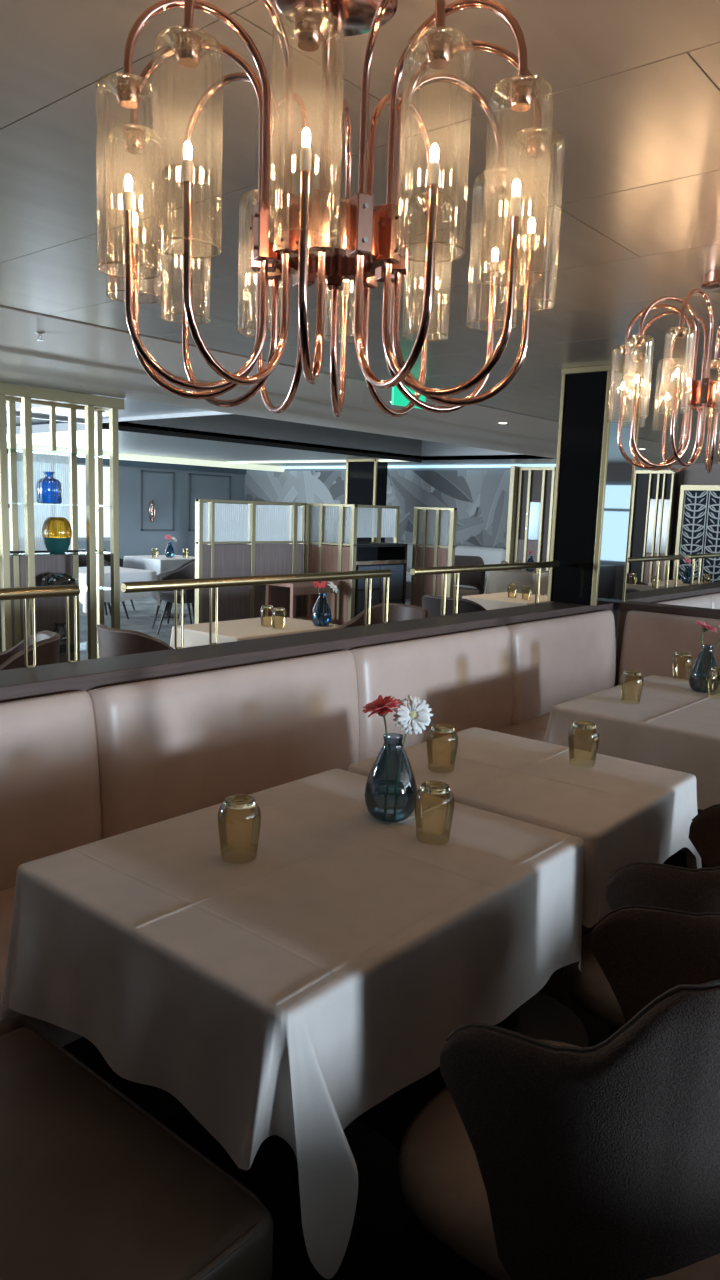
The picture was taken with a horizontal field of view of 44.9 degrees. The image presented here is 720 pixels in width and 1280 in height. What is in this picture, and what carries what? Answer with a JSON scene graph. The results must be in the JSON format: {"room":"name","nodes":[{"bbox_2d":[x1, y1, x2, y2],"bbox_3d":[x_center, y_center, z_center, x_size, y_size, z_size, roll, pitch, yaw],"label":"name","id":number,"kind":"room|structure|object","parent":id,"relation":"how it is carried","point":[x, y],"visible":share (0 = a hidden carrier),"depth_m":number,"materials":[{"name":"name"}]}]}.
{"room":"ship interior","nodes":[
{"label":"ship interior","id":0,"kind":"room"},
{"bbox_2d":[4,382,86,426],"bbox_3d":[-6.278,-2.050,6.210,6.840,0.040,9.700,9,11,39],"label":"ceiling","id":1,"kind":"structure","parent":0,"point":[35,421],"depth_m":9.99,"materials":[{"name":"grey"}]},
{"bbox_2d":[78,466,244,558],"bbox_3d":[-6.680,-2.040,12.946,0.120,2.600,13.800,9,11,39],"label":"wall","id":2,"kind":"structure","parent":0,"point":[158,487],"depth_m":16.36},
{"bbox_2d":[38,453,246,474],"bbox_3d":[-6.616,-2.950,12.716,0.050,0.370,13.300,9,11,39],"label":"trim","id":3,"kind":"structure","parent":2,"relation":"attached to","point":[130,463],"depth_m":16.34,"materials":[{"name":"grey paint"}]},
{"bbox_2d":[141,470,230,530],"bbox_3d":[-3.316,-2.651,16.767,0.020,1.100,2.150,9,11,39],"label":"trim","id":4,"kind":"structure","parent":2,"relation":"attached to","point":[142,471],"depth_m":16.51,"materials":[{"name":"grey"}]},
{"bbox_2d":[6,394,555,465],"bbox_3d":[-4.083,-2.412,8.781,6.840,0.340,16.500,9,11,39],"label":"ceiling","id":5,"kind":"structure","parent":0,"point":[138,414],"depth_m":11.70,"materials":[{"name":"grey"}]},
{"bbox_2d":[94,424,421,462],"bbox_3d":[-0.934,-2.483,11.170,0.030,0.050,5.800,9,11,39],"label":"trim","id":6,"kind":"structure","parent":5,"relation":"attached to","point":[105,426],"depth_m":10.69,"materials":[{"name":"grey"}]},
{"bbox_2d":[226,459,409,463],"bbox_3d":[-0.834,-2.985,14.584,4.100,0.029,0.100,9,11,39],"label":"trim","id":7,"kind":"structure","parent":5,"relation":"attached to","point":[389,460],"depth_m":14.62,"materials":[{"name":"white"}]},
{"bbox_2d":[0,0,719,453],"bbox_3d":[4.473,-0.905,1.703,11.547,0.020,16.197,9,11,39],"label":"ceiling","id":8,"kind":"structure","parent":0,"point":[622,199],"depth_m":2.06,"materials":[{"name":"paint"}]},
{"bbox_2d":[116,0,547,416],"bbox_3d":[-0.045,-0.683,1.348,0.707,0.609,0.707,-2,10,-26],"label":"chandelier","id":9,"kind":"object","parent":8,"relation":"hanging from","point":[329,238],"visible":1,"depth_m":1.29,"materials":[{"name":"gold metal"}]},
{"bbox_2d":[391,383,426,408],"bbox_3d":[0.297,-1.490,5.275,0.280,0.154,0.040,-6,11,-42],"label":"exit sign","id":10,"kind":"object","parent":8,"relation":"hanging from","point":[398,399],"visible":0.2,"depth_m":5.22,"materials":[{"name":"teal"}]},
{"bbox_2d":[617,270,719,472],"bbox_3d":[1.181,-0.865,2.833,0.707,0.609,0.707,-6,12,-43],"label":"chandelier","id":11,"kind":"object","parent":8,"relation":"hanging from","point":[697,395],"visible":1,"depth_m":2.83,"materials":[{"name":"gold metal"}]},
{"bbox_2d":[0,581,719,702],"bbox_3d":[0.991,0.291,4.663,0.206,0.950,16.100,9,11,39],"label":"ledge","id":12,"kind":"structure","parent":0,"point":[16,684],"depth_m":2.96,"materials":[{"name":"brown wood"}]},
{"bbox_2d":[0,585,79,668],"bbox_3d":[-1.252,0.014,2.019,0.033,0.228,1.345,9,11,39],"label":"handrail","id":13,"kind":"object","parent":12,"relation":"on","point":[24,593],"visible":1,"depth_m":2.43,"materials":[{"name":"gold metal"}]},
{"bbox_2d":[121,569,391,649],"bbox_3d":[-0.300,-0.121,3.139,0.033,0.228,1.297,9,11,39],"label":"handrail","id":14,"kind":"object","parent":12,"relation":"on","point":[161,585],"visible":1,"depth_m":2.94,"materials":[{"name":"gold metal"}]},
{"bbox_2d":[410,561,559,616],"bbox_3d":[0.646,-0.256,4.251,0.033,0.228,1.310,9,11,39],"label":"handrail","id":15,"kind":"object","parent":12,"relation":"on","point":[445,570],"visible":1,"depth_m":4.04,"materials":[{"name":"gold metal"}]},
{"bbox_2d":[547,364,643,605],"bbox_3d":[1.297,-0.834,4.807,0.290,1.249,0.400,9,11,39],"label":"column","id":16,"kind":"structure","parent":12,"relation":"on","point":[594,489],"depth_m":4.68,"materials":[{"name":"black glass"}]},
{"bbox_2d":[628,555,683,589],"bbox_3d":[1.868,-0.431,5.688,0.033,0.228,1.220,9,11,39],"label":"handrail","id":17,"kind":"object","parent":12,"relation":"on","point":[658,559],"visible":0.91,"depth_m":5.85,"materials":[{"name":"gold metal"}]},
{"bbox_2d":[686,553,719,585],"bbox_3d":[2.765,-0.559,6.743,0.033,0.228,1.300,9,11,39],"label":"handrail","id":18,"kind":"object","parent":12,"relation":"on","point":[711,555],"visible":1,"depth_m":6.42,"materials":[{"name":"gold metal"}]},
{"bbox_2d":[79,597,705,1279],"bbox_3d":[0.851,0.694,5.490,21.700,0.100,17.300,9,11,39],"label":"floor","id":19,"kind":"structure","parent":0,"point":[418,1254],"depth_m":2.05,"materials":[{"name":"carpet"}]},
{"bbox_2d":[0,630,60,669],"bbox_3d":[-1.642,0.383,3.930,0.566,0.817,0.614,0,9,-15],"label":"tub chair","id":20,"kind":"object","parent":19,"relation":"on","point":[47,642],"visible":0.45,"depth_m":3.81,"materials":[{"name":"brown leather"}]},
{"bbox_2d":[0,382,123,662],"bbox_3d":[-2.359,-0.638,6.048,0.390,2.155,1.550,9,11,39],"label":"shelving unit","id":21,"kind":"object","parent":19,"relation":"on","point":[25,559],"visible":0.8,"depth_m":6.27,"materials":[{"name":"gold metal"}]},
{"bbox_2d":[36,471,61,503],"bbox_3d":[-2.191,-1.073,6.143,0.167,0.222,0.171,9,11,39],"label":"glass vase","id":22,"kind":"object","parent":21,"relation":"on","point":[48,488],"visible":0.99,"depth_m":6.08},
{"bbox_2d":[42,517,71,552],"bbox_3d":[-2.167,-0.751,6.233,0.208,0.252,0.208,9,11,39],"label":"glass vase","id":23,"kind":"object","parent":21,"relation":"on","point":[52,544],"visible":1,"depth_m":6.17,"materials":[{"name":"teal"}]},
{"bbox_2d":[7,448,109,457],"bbox_3d":[-2.342,-1.294,5.947,0.285,0.008,1.360,9,11,39],"label":"glass shelf","id":24,"kind":"object","parent":21,"relation":"attached to","point":[10,451],"depth_m":6.22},
{"bbox_2d":[40,573,77,585],"bbox_3d":[-2.171,-0.425,6.290,0.270,0.124,0.270,9,11,39],"label":"glass bowl","id":25,"kind":"object","parent":21,"relation":"on","point":[53,579],"visible":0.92,"depth_m":6.20,"materials":[{"name":"clear glass"}]},
{"bbox_2d":[8,502,109,506],"bbox_3d":[-2.354,-0.941,6.000,0.285,0.008,1.360,9,11,39],"label":"glass shelf","id":26,"kind":"object","parent":21,"relation":"attached to","point":[10,504],"depth_m":6.31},
{"bbox_2d":[53,623,66,649],"bbox_3d":[-2.185,-0.028,6.349,0.139,0.190,0.141,9,11,39],"label":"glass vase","id":27,"kind":"object","parent":21,"relation":"on","point":[60,629],"visible":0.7,"depth_m":6.31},
{"bbox_2d":[10,551,109,555],"bbox_3d":[-2.365,-0.599,6.051,0.285,0.008,1.360,9,11,39],"label":"glass shelf","id":28,"kind":"object","parent":21,"relation":"attached to","point":[12,553],"depth_m":6.29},
{"bbox_2d":[59,642,98,653],"bbox_3d":[-2.388,0.095,6.155,0.285,0.008,1.360,9,11,39],"label":"glass shelf","id":29,"kind":"object","parent":21,"relation":"attached to","point":[81,647],"depth_m":6.47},
{"bbox_2d":[80,586,110,591],"bbox_3d":[-2.374,-0.335,6.091,0.285,0.008,1.360,9,11,39],"label":"glass shelf","id":30,"kind":"object","parent":21,"relation":"attached to","point":[98,588],"depth_m":6.51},
{"bbox_2d":[79,554,110,614],"bbox_3d":[-3.067,-0.534,9.735,0.614,0.817,0.566,-5,11,-40],"label":"tub chair","id":31,"kind":"object","parent":19,"relation":"on","point":[82,558],"visible":0.07,"depth_m":9.89,"materials":[{"name":"fabric"}]},
{"bbox_2d":[96,623,173,657],"bbox_3d":[-1.051,0.321,4.474,0.566,0.817,0.614,-7,12,-44],"label":"tub chair","id":32,"kind":"object","parent":19,"relation":"on","point":[112,642],"visible":0.31,"depth_m":4.16,"materials":[{"name":"brown leather"}]},
{"bbox_2d":[0,1021,272,1279],"bbox_3d":[-0.596,0.789,1.153,0.678,0.900,0.715,9,11,39],"label":"bench","id":33,"kind":"object","parent":19,"relation":"on","point":[94,1186],"visible":1,"depth_m":1.22,"materials":[{"name":"leather"}]},
{"bbox_2d":[150,601,184,617],"bbox_3d":[-2.430,-0.670,11.015,0.726,0.741,0.776,9,11,39],"label":"dining table","id":34,"kind":"object","parent":19,"relation":"on","point":[159,615],"visible":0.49,"depth_m":11.01,"materials":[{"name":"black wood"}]},
{"bbox_2d":[123,555,194,574],"bbox_3d":[-2.424,-0.866,10.985,0.823,0.360,0.873,9,11,39],"label":"tablecloth","id":35,"kind":"object","parent":34,"relation":"on","point":[160,564],"visible":0.43,"depth_m":10.64,"materials":[{"name":"white fabric"}]},
{"bbox_2d":[152,559,194,627],"bbox_3d":[-2.051,-0.550,10.069,0.566,0.817,0.614,3,9,10],"label":"tub chair","id":36,"kind":"object","parent":19,"relation":"on","point":[164,573],"visible":0.12,"depth_m":9.87,"materials":[{"name":"fabric"}]},
{"bbox_2d":[157,561,194,634],"bbox_3d":[-1.838,-0.448,9.435,0.566,0.817,0.614,-5,11,-40],"label":"tub chair","id":37,"kind":"object","parent":19,"relation":"on","point":[188,571],"visible":0.34,"depth_m":9.46,"materials":[{"name":"fabric"}]},
{"bbox_2d":[195,499,305,623],"bbox_3d":[-1.060,-0.643,8.689,0.060,1.470,1.445,9,11,39],"label":"screen","id":38,"kind":"object","parent":19,"relation":"on","point":[241,528],"visible":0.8,"depth_m":8.56,"materials":[{"name":"glass"}]},
{"bbox_2d":[265,580,338,623],"bbox_3d":[-0.587,-0.245,8.735,0.400,0.700,0.660,9,11,39],"label":"console table","id":39,"kind":"object","parent":19,"relation":"on","point":[302,588],"visible":0.43,"depth_m":8.59,"materials":[{"name":"brown wood"}]},
{"bbox_2d":[295,616,332,621],"bbox_3d":[-0.589,-0.190,8.743,0.340,0.030,0.620,9,11,39],"label":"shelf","id":40,"kind":"object","parent":39,"relation":"attached to","point":[309,618],"depth_m":8.85,"materials":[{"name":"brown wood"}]},
{"bbox_2d":[0,610,615,1121],"bbox_3d":[0.191,0.516,3.087,0.622,0.918,4.392,9,11,39],"label":"banquette","id":41,"kind":"object","parent":19,"relation":"on","point":[78,768],"visible":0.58,"depth_m":2.67,"materials":[{"name":"beige leather"}]},
{"bbox_2d":[0,886,82,1046],"bbox_3d":[-0.848,0.730,1.818,0.545,0.122,1.086,9,11,39],"label":"seat cushion","id":42,"kind":"object","parent":41,"relation":"on","point":[10,1020],"depth_m":1.72,"materials":[{"name":"beige leather"}]},
{"bbox_2d":[0,691,101,890],"bbox_3d":[-1.067,0.439,1.969,0.102,0.518,1.087,9,11,39],"label":"cushion","id":43,"kind":"object","parent":41,"relation":"on","point":[51,745],"depth_m":2.23,"materials":[{"name":"beige leather"}]},
{"bbox_2d":[88,650,358,839],"bbox_3d":[-0.364,0.339,2.796,0.102,0.518,1.087,9,11,39],"label":"cushion","id":44,"kind":"object","parent":41,"relation":"on","point":[169,747],"depth_m":2.65,"materials":[{"name":"beige leather"}]},
{"bbox_2d":[350,626,512,761],"bbox_3d":[0.342,0.238,3.627,0.102,0.518,1.097,9,11,39],"label":"cushion","id":45,"kind":"object","parent":41,"relation":"on","point":[465,679],"depth_m":3.55,"materials":[{"name":"beige leather"}]},
{"bbox_2d":[496,725,545,741],"bbox_3d":[0.562,0.529,3.475,0.545,0.122,1.096,9,11,39],"label":"seat cushion","id":46,"kind":"object","parent":41,"relation":"on","point":[526,731],"depth_m":3.91,"materials":[{"name":"beige leather"}]},
{"bbox_2d":[516,713,549,730],"bbox_3d":[1.266,0.429,4.304,0.545,0.122,1.081,9,11,39],"label":"seat cushion","id":47,"kind":"object","parent":41,"relation":"on","point":[539,721],"depth_m":4.09,"materials":[{"name":"beige leather"}]},
{"bbox_2d":[507,610,615,725],"bbox_3d":[1.057,0.137,4.467,0.102,0.518,1.112,9,11,39],"label":"cushion","id":48,"kind":"object","parent":41,"relation":"on","point":[559,660],"depth_m":4.32,"materials":[{"name":"beige leather"}]},
{"bbox_2d":[214,1120,412,1279],"bbox_3d":[-0.093,0.791,1.780,0.690,0.741,0.876,9,11,39],"label":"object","id":49,"kind":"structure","parent":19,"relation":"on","point":[383,1215],"depth_m":1.78,"materials":[{"name":"black wood"}]},
{"bbox_2d":[1,769,584,1278],"bbox_3d":[-0.074,0.619,1.732,0.813,0.404,0.936,9,11,39],"label":"tablecloth","id":50,"kind":"object","parent":49,"relation":"on","point":[290,990],"visible":0.96,"depth_m":1.45,"materials":[{"name":"fabric"}]},
{"bbox_2d":[218,794,260,856],"bbox_3d":[-0.231,0.360,1.666,0.082,0.116,0.082,5,9,18],"label":"tumbler","id":51,"kind":"object","parent":50,"relation":"on","point":[237,802],"visible":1,"depth_m":1.68,"materials":[{"name":"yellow glass"}]},
{"bbox_2d":[364,733,416,821],"bbox_3d":[0.070,0.299,1.907,0.117,0.186,0.117,9,11,39],"label":"bud vase","id":52,"kind":"object","parent":50,"relation":"on","point":[391,803],"visible":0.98,"depth_m":1.88,"materials":[{"name":"blue glass"}]},
{"bbox_2d":[362,695,400,786],"bbox_3d":[0.042,0.251,1.905,0.085,0.256,0.082,9,11,39],"label":"gerbera","id":53,"kind":"object","parent":52,"relation":"in","point":[381,706],"visible":0.98,"depth_m":1.89,"materials":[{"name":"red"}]},
{"bbox_2d":[392,695,432,786],"bbox_3d":[0.111,0.251,1.903,0.089,0.261,0.048,2,9,4],"label":"gerbera","id":54,"kind":"object","parent":52,"relation":"in","point":[413,714],"visible":0.99,"depth_m":1.88,"materials":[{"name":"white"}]},
{"bbox_2d":[414,781,454,837],"bbox_3d":[0.152,0.354,1.792,0.082,0.116,0.082,0,9,-12],"label":"tumbler","id":55,"kind":"object","parent":50,"relation":"on","point":[430,787],"visible":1,"depth_m":1.81,"materials":[{"name":"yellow glass"}]},
{"bbox_2d":[304,503,357,624],"bbox_3d":[-0.314,-0.665,8.999,0.660,1.470,0.060,9,11,39],"label":"screen","id":56,"kind":"object","parent":19,"relation":"on","point":[333,524],"visible":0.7,"depth_m":8.91,"materials":[{"name":"glass"}]},
{"bbox_2d":[325,542,407,616],"bbox_3d":[0.066,-0.499,9.328,0.423,1.070,0.900,9,11,39],"label":"base cabinet","id":57,"kind":"object","parent":19,"relation":"on","point":[369,555],"visible":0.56,"depth_m":9.33,"materials":[{"name":"black paint"}]},
{"bbox_2d":[347,505,399,542],"bbox_3d":[0.122,-1.224,9.213,0.040,0.398,0.900,9,11,39],"label":"screen","id":58,"kind":"object","parent":57,"relation":"on","point":[377,521],"visible":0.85,"depth_m":9.28,"materials":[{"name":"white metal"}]},
{"bbox_2d":[356,557,406,564],"bbox_3d":[0.084,-0.839,9.272,0.400,0.040,0.840,9,11,39],"label":"countertop","id":59,"kind":"structure","parent":57,"relation":"on","point":[359,561],"depth_m":9.21,"materials":[{"name":"wood"}]},
{"bbox_2d":[345,459,388,541],"bbox_3d":[0.084,-1.773,14.023,0.625,2.200,0.310,9,11,39],"label":"column","id":60,"kind":"structure","parent":19,"relation":"on","point":[366,480],"depth_m":13.78,"materials":[{"name":"black glass"}]},
{"bbox_2d":[342,603,428,627],"bbox_3d":[0.132,0.195,5.584,0.614,0.817,0.566,9,11,41],"label":"tub chair","id":61,"kind":"object","parent":19,"relation":"on","point":[396,612],"visible":0.26,"depth_m":5.75,"materials":[{"name":"brown leather"}]},
{"bbox_2d":[410,507,456,606],"bbox_3d":[0.778,-0.685,9.379,0.520,1.470,0.060,9,11,39],"label":"screen","id":62,"kind":"object","parent":19,"relation":"on","point":[436,529],"visible":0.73,"depth_m":9.33,"materials":[{"name":"gold metal"}]},
{"bbox_2d":[422,595,485,616],"bbox_3d":[0.744,0.066,6.581,0.614,0.817,0.566,9,11,39],"label":"tub chair","id":63,"kind":"object","parent":19,"relation":"on","point":[431,603],"visible":0.3,"depth_m":6.29,"materials":[{"name":"fabric"}]},
{"bbox_2d":[404,542,505,599],"bbox_3d":[1.347,-1.090,14.139,2.050,0.900,0.810,9,11,39],"label":"sofa","id":64,"kind":"object","parent":19,"relation":"on","point":[490,555],"visible":0.24,"depth_m":13.86,"materials":[{"name":"grey leather"}]},
{"bbox_2d":[404,542,457,568],"bbox_3d":[1.168,-1.382,14.625,1.090,0.480,0.250,9,11,39],"label":"cushion","id":65,"kind":"object","parent":64,"relation":"on","point":[410,544],"depth_m":14.73,"materials":[{"name":"pink leather"}]},
{"bbox_2d":[455,545,505,574],"bbox_3d":[1.954,-1.258,13.972,0.950,0.480,0.250,9,11,39],"label":"cushion","id":66,"kind":"object","parent":64,"relation":"on","point":[490,555],"depth_m":13.78,"materials":[{"name":"grey leather"}]},
{"bbox_2d":[453,555,485,597],"bbox_3d":[1.273,-0.603,10.818,0.540,0.914,0.583,4,9,15],"label":"dining chair","id":67,"kind":"object","parent":19,"relation":"on","point":[475,579],"visible":0.32,"depth_m":10.53,"materials":[{"name":"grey fabric"}]},
{"bbox_2d":[453,575,486,588],"bbox_3d":[1.690,-0.934,13.715,0.950,0.180,0.580,9,11,39],"label":"seat cushion","id":68,"kind":"object","parent":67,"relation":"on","point":[460,586],"depth_m":13.41,"materials":[{"name":"fabric"}]},
{"bbox_2d":[514,467,555,595],"bbox_3d":[2.739,-1.580,13.496,0.605,2.150,0.280,9,11,39],"label":"screen","id":69,"kind":"object","parent":19,"relation":"on","point":[536,487],"visible":0.64,"depth_m":13.36,"materials":[{"name":"gold metal"}]},
{"bbox_2d":[494,992,587,1047],"bbox_3d":[0.421,0.719,2.374,0.689,0.741,0.600,9,11,39],"label":"dining table","id":70,"kind":"object","parent":19,"relation":"on","point":[542,1016],"visible":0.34,"depth_m":2.42,"materials":[{"name":"black wood"}]},
{"bbox_2d":[348,727,701,927],"bbox_3d":[0.437,0.506,2.353,0.786,0.332,0.670,9,11,39],"label":"tablecloth","id":71,"kind":"object","parent":70,"relation":"on","point":[623,811],"visible":0.7,"depth_m":2.19,"materials":[{"name":"fabric"}]},
{"bbox_2d":[427,724,457,768],"bbox_3d":[0.215,0.282,2.282,0.082,0.116,0.082,1,9,-4],"label":"tumbler","id":72,"kind":"object","parent":71,"relation":"on","point":[439,728],"visible":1,"depth_m":2.30,"materials":[{"name":"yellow glass"}]},
{"bbox_2d":[568,720,599,764],"bbox_3d":[0.608,0.282,2.372,0.082,0.116,0.082,4,9,15],"label":"tumbler","id":73,"kind":"object","parent":71,"relation":"on","point":[586,725],"visible":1,"depth_m":2.39,"materials":[{"name":"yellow glass"}]},
{"bbox_2d":[398,905,719,1279],"bbox_3d":[0.380,0.786,1.341,0.583,0.914,0.540,9,11,39],"label":"dining chair","id":74,"kind":"object","parent":19,"relation":"on","point":[535,1159],"visible":1,"depth_m":1.09,"materials":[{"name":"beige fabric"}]},
{"bbox_2d":[563,804,719,1037],"bbox_3d":[0.771,0.715,1.909,0.583,0.914,0.540,9,11,39],"label":"dining chair","id":75,"kind":"object","parent":19,"relation":"on","point":[633,883],"visible":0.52,"depth_m":1.77,"materials":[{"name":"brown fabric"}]},
{"bbox_2d":[627,470,678,584],"bbox_3d":[4.057,-1.342,12.373,0.710,2.100,0.143,9,11,39],"label":"screen","id":76,"kind":"object","parent":19,"relation":"on","point":[655,492],"visible":0.47,"depth_m":12.23,"materials":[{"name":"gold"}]},
{"bbox_2d":[618,610,719,813],"bbox_3d":[2.445,0.497,3.720,3.068,0.918,0.667,9,11,39],"label":"banquette","id":77,"kind":"object","parent":19,"relation":"on","point":[650,642],"visible":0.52,"depth_m":4.69,"materials":[{"name":"beige leather"}]},
{"bbox_2d":[618,610,719,684],"bbox_3d":[2.634,0.273,3.905,3.068,0.518,0.102,9,11,39],"label":"cushion","id":78,"kind":"object","parent":77,"relation":"on","point":[650,642],"depth_m":4.69,"materials":[{"name":"beige leather"}]},
{"bbox_2d":[663,849,683,866],"bbox_3d":[1.212,0.606,3.311,0.631,0.741,0.901,9,11,39],"label":"dining table","id":79,"kind":"object","parent":19,"relation":"on","point":[676,859],"visible":0.07,"depth_m":3.31,"materials":[{"name":"black wood"}]},
{"bbox_2d":[543,675,719,809],"bbox_3d":[1.218,0.409,3.281,0.728,0.362,0.998,9,11,39],"label":"tablecloth","id":80,"kind":"object","parent":79,"relation":"on","point":[673,726],"visible":0.77,"depth_m":2.98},
{"bbox_2d":[620,670,643,702],"bbox_3d":[0.995,0.172,3.193,0.082,0.116,0.082,8,10,35],"label":"tumbler","id":81,"kind":"object","parent":80,"relation":"on","point":[626,672],"visible":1,"depth_m":3.21,"materials":[{"name":"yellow glass"}]},
{"bbox_2d":[672,652,692,679],"bbox_3d":[1.364,0.110,3.689,0.082,0.116,0.082,3,9,4],"label":"tumbler","id":82,"kind":"object","parent":80,"relation":"on","point":[686,654],"visible":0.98,"depth_m":3.70,"materials":[{"name":"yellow glass"}]},
{"bbox_2d":[688,644,719,692],"bbox_3d":[1.363,0.113,3.441,0.117,0.186,0.117,9,11,39],"label":"bud vase","id":83,"kind":"object","parent":80,"relation":"on","point":[697,681],"visible":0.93,"depth_m":3.42,"materials":[{"name":"blue glass"}]},
{"bbox_2d":[695,620,716,674],"bbox_3d":[1.355,0.059,3.436,0.089,0.270,0.092,9,11,39],"label":"gerbera","id":84,"kind":"object","parent":83,"relation":"in","point":[705,627],"visible":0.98,"depth_m":3.42,"materials":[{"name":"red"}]},
{"bbox_2d":[707,666,719,695],"bbox_3d":[1.375,0.163,3.340,0.082,0.116,0.082,5,9,20],"label":"tumbler","id":85,"kind":"object","parent":80,"relation":"on","point":[715,668],"visible":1,"depth_m":3.37,"materials":[{"name":"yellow glass"}]},
{"bbox_2d":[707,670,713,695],"bbox_3d":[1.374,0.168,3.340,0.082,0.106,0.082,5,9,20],"label":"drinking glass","id":86,"kind":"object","parent":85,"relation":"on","point":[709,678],"depth_m":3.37,"materials":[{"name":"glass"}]},
{"bbox_2d":[656,593,719,608],"bbox_3d":[2.995,0.117,6.385,0.622,0.918,3.670,9,11,39],"label":"banquette","id":87,"kind":"object","parent":19,"relation":"on","point":[712,601],"visible":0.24,"depth_m":5.86,"materials":[{"name":"beige leather"}]},
{"bbox_2d":[709,593,719,608],"bbox_3d":[2.826,-0.116,6.547,0.102,0.518,1.197,9,11,39],"label":"cushion","id":88,"kind":"object","parent":87,"relation":"on","point":[715,598],"depth_m":6.10,"materials":[{"name":"beige leather"}]},
{"bbox_3d":[-2.579,-0.319,8.640,0.756,0.741,0.776,9,11,39],"label":"dining table","id":89,"kind":"object","parent":19,"relation":"on","visible":0},
{"bbox_2d":[79,566,160,612],"bbox_3d":[-2.573,-0.515,8.611,0.853,0.360,0.873,9,11,39],"label":"tablecloth","id":90,"kind":"object","parent":89,"relation":"on","point":[126,574],"visible":0.43,"depth_m":8.41,"materials":[{"name":"white fabric"}]},
{"bbox_3d":[-0.581,0.293,4.998,0.536,0.741,0.796,9,11,39],"label":"dining table","id":91,"kind":"object","parent":19,"relation":"on","visible":0},
{"bbox_2d":[170,616,342,648],"bbox_3d":[-0.575,0.097,4.969,0.633,0.360,0.893,9,11,39],"label":"tablecloth","id":92,"kind":"object","parent":91,"relation":"on","point":[241,629],"visible":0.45,"depth_m":4.79,"materials":[{"name":"beige fabric"}]},
{"bbox_2d":[311,593,331,625],"bbox_3d":[-0.220,-0.175,5.006,0.117,0.186,0.117,9,11,39],"label":"bud vase","id":93,"kind":"object","parent":92,"relation":"on","point":[321,613],"visible":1,"depth_m":4.97,"materials":[{"name":"blue glass"}]},
{"bbox_3d":[1.276,0.021,7.229,0.596,0.741,0.686,9,11,39],"label":"dining table","id":94,"kind":"object","parent":19,"relation":"on","visible":0},
{"bbox_2d":[462,592,551,609],"bbox_3d":[1.283,-0.175,7.199,0.693,0.360,0.783,9,11,39],"label":"tablecloth","id":95,"kind":"object","parent":94,"relation":"on","point":[491,601],"visible":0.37,"depth_m":6.97,"materials":[{"name":"beige fabric"}]},
{"bbox_3d":[1.990,-0.466,10.643,0.596,0.741,0.676,9,11,39],"label":"dining table","id":96,"kind":"object","parent":19,"relation":"on","visible":0},
{"bbox_2d":[484,569,548,594],"bbox_3d":[1.996,-0.662,10.613,0.693,0.360,0.773,9,11,39],"label":"tablecloth","id":97,"kind":"object","parent":96,"relation":"on","point":[497,581],"visible":0.58,"depth_m":10.35,"materials":[{"name":"beige fabric"}]},
{"bbox_3d":[2.717,-0.148,8.679,0.576,0.741,0.776,9,11,39],"label":"dining table","id":98,"kind":"object","parent":19,"relation":"on","visible":0},
{"bbox_2d":[626,583,670,590],"bbox_3d":[2.724,-0.344,8.649,0.673,0.360,0.873,9,11,39],"label":"tablecloth","id":99,"kind":"object","parent":98,"relation":"on","point":[629,586],"visible":0.03,"depth_m":8.65,"materials":[{"name":"beige fabric"}]},
{"bbox_3d":[3.568,-0.246,9.526,0.576,0.741,0.776,9,11,39],"label":"dining table","id":100,"kind":"object","parent":19,"relation":"on","visible":0},
{"bbox_2d":[648,580,710,586],"bbox_3d":[3.574,-0.442,9.496,0.673,0.360,0.873,9,11,39],"label":"tablecloth","id":101,"kind":"object","parent":100,"relation":"on","point":[670,582],"visible":0.16,"depth_m":9.35,"materials":[{"name":"beige fabric"}]},
{"bbox_2d":[682,566,692,583],"bbox_3d":[3.515,-0.699,9.344,0.117,0.186,0.117,9,11,39],"label":"bud vase","id":102,"kind":"object","parent":101,"relation":"on","point":[686,577],"visible":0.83,"depth_m":9.31,"materials":[{"name":"blue glass"}]},
{"bbox_2d":[245,463,719,579],"bbox_3d":[5.865,-1.349,11.134,21.500,2.600,0.133,9,11,39],"label":"wall","id":103,"kind":"structure","parent":0,"point":[480,498],"depth_m":14.76,"materials":[{"name":"grey"}]},
{"bbox_2d":[7,444,284,471],"bbox_3d":[-3.638,-3.044,14.588,0.080,0.100,6.600,9,11,39],"label":"trim","id":104,"kind":"structure","parent":103,"relation":"attached to","point":[122,456],"depth_m":15.05,"materials":[{"name":"white"}]},
{"bbox_2d":[0,346,679,464],"bbox_3d":[-0.810,-1.951,6.582,1.060,0.385,17.300,9,11,39],"label":"trim","id":105,"kind":"structure","parent":103,"relation":"attached to","point":[17,366],"depth_m":6.53,"materials":[{"name":"beige"}]},
{"bbox_2d":[0,305,717,462],"bbox_3d":[-0.066,-1.712,5.978,0.900,0.050,17.300,9,11,39],"label":"beam","id":106,"kind":"structure","parent":103,"relation":"attached to","point":[63,337],"depth_m":4.94,"materials":[{"name":"beige"}]},
{"bbox_2d":[281,464,555,468],"bbox_3d":[0.661,-3.019,15.194,7.800,0.045,0.060,9,11,39],"label":"trim","id":107,"kind":"structure","parent":103,"relation":"attached to","point":[520,465],"depth_m":14.61,"materials":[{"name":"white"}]},
{"bbox_2d":[505,466,519,563],"bbox_3d":[2.438,-1.623,13.681,0.070,2.160,0.400,9,11,39],"label":"trim","id":108,"kind":"structure","parent":103,"relation":"attached to","point":[514,473],"depth_m":13.50,"materials":[{"name":"gold metal"}]},
{"bbox_2d":[673,485,719,581],"bbox_3d":[4.827,-1.351,11.761,1.100,1.450,0.060,9,11,39],"label":"screen","id":109,"kind":"object","parent":103,"relation":"attached to","point":[698,526],"visible":0.84,"depth_m":11.90,"materials":[{"name":"gold metal"}]},
{"bbox_2d":[614,601,719,685],"bbox_3d":[2.732,0.444,4.029,3.235,0.950,0.164,9,11,39],"label":"wall return partition","id":110,"kind":"structure","parent":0,"point":[624,607],"depth_m":4.83,"materials":[{"name":"brown wood"}]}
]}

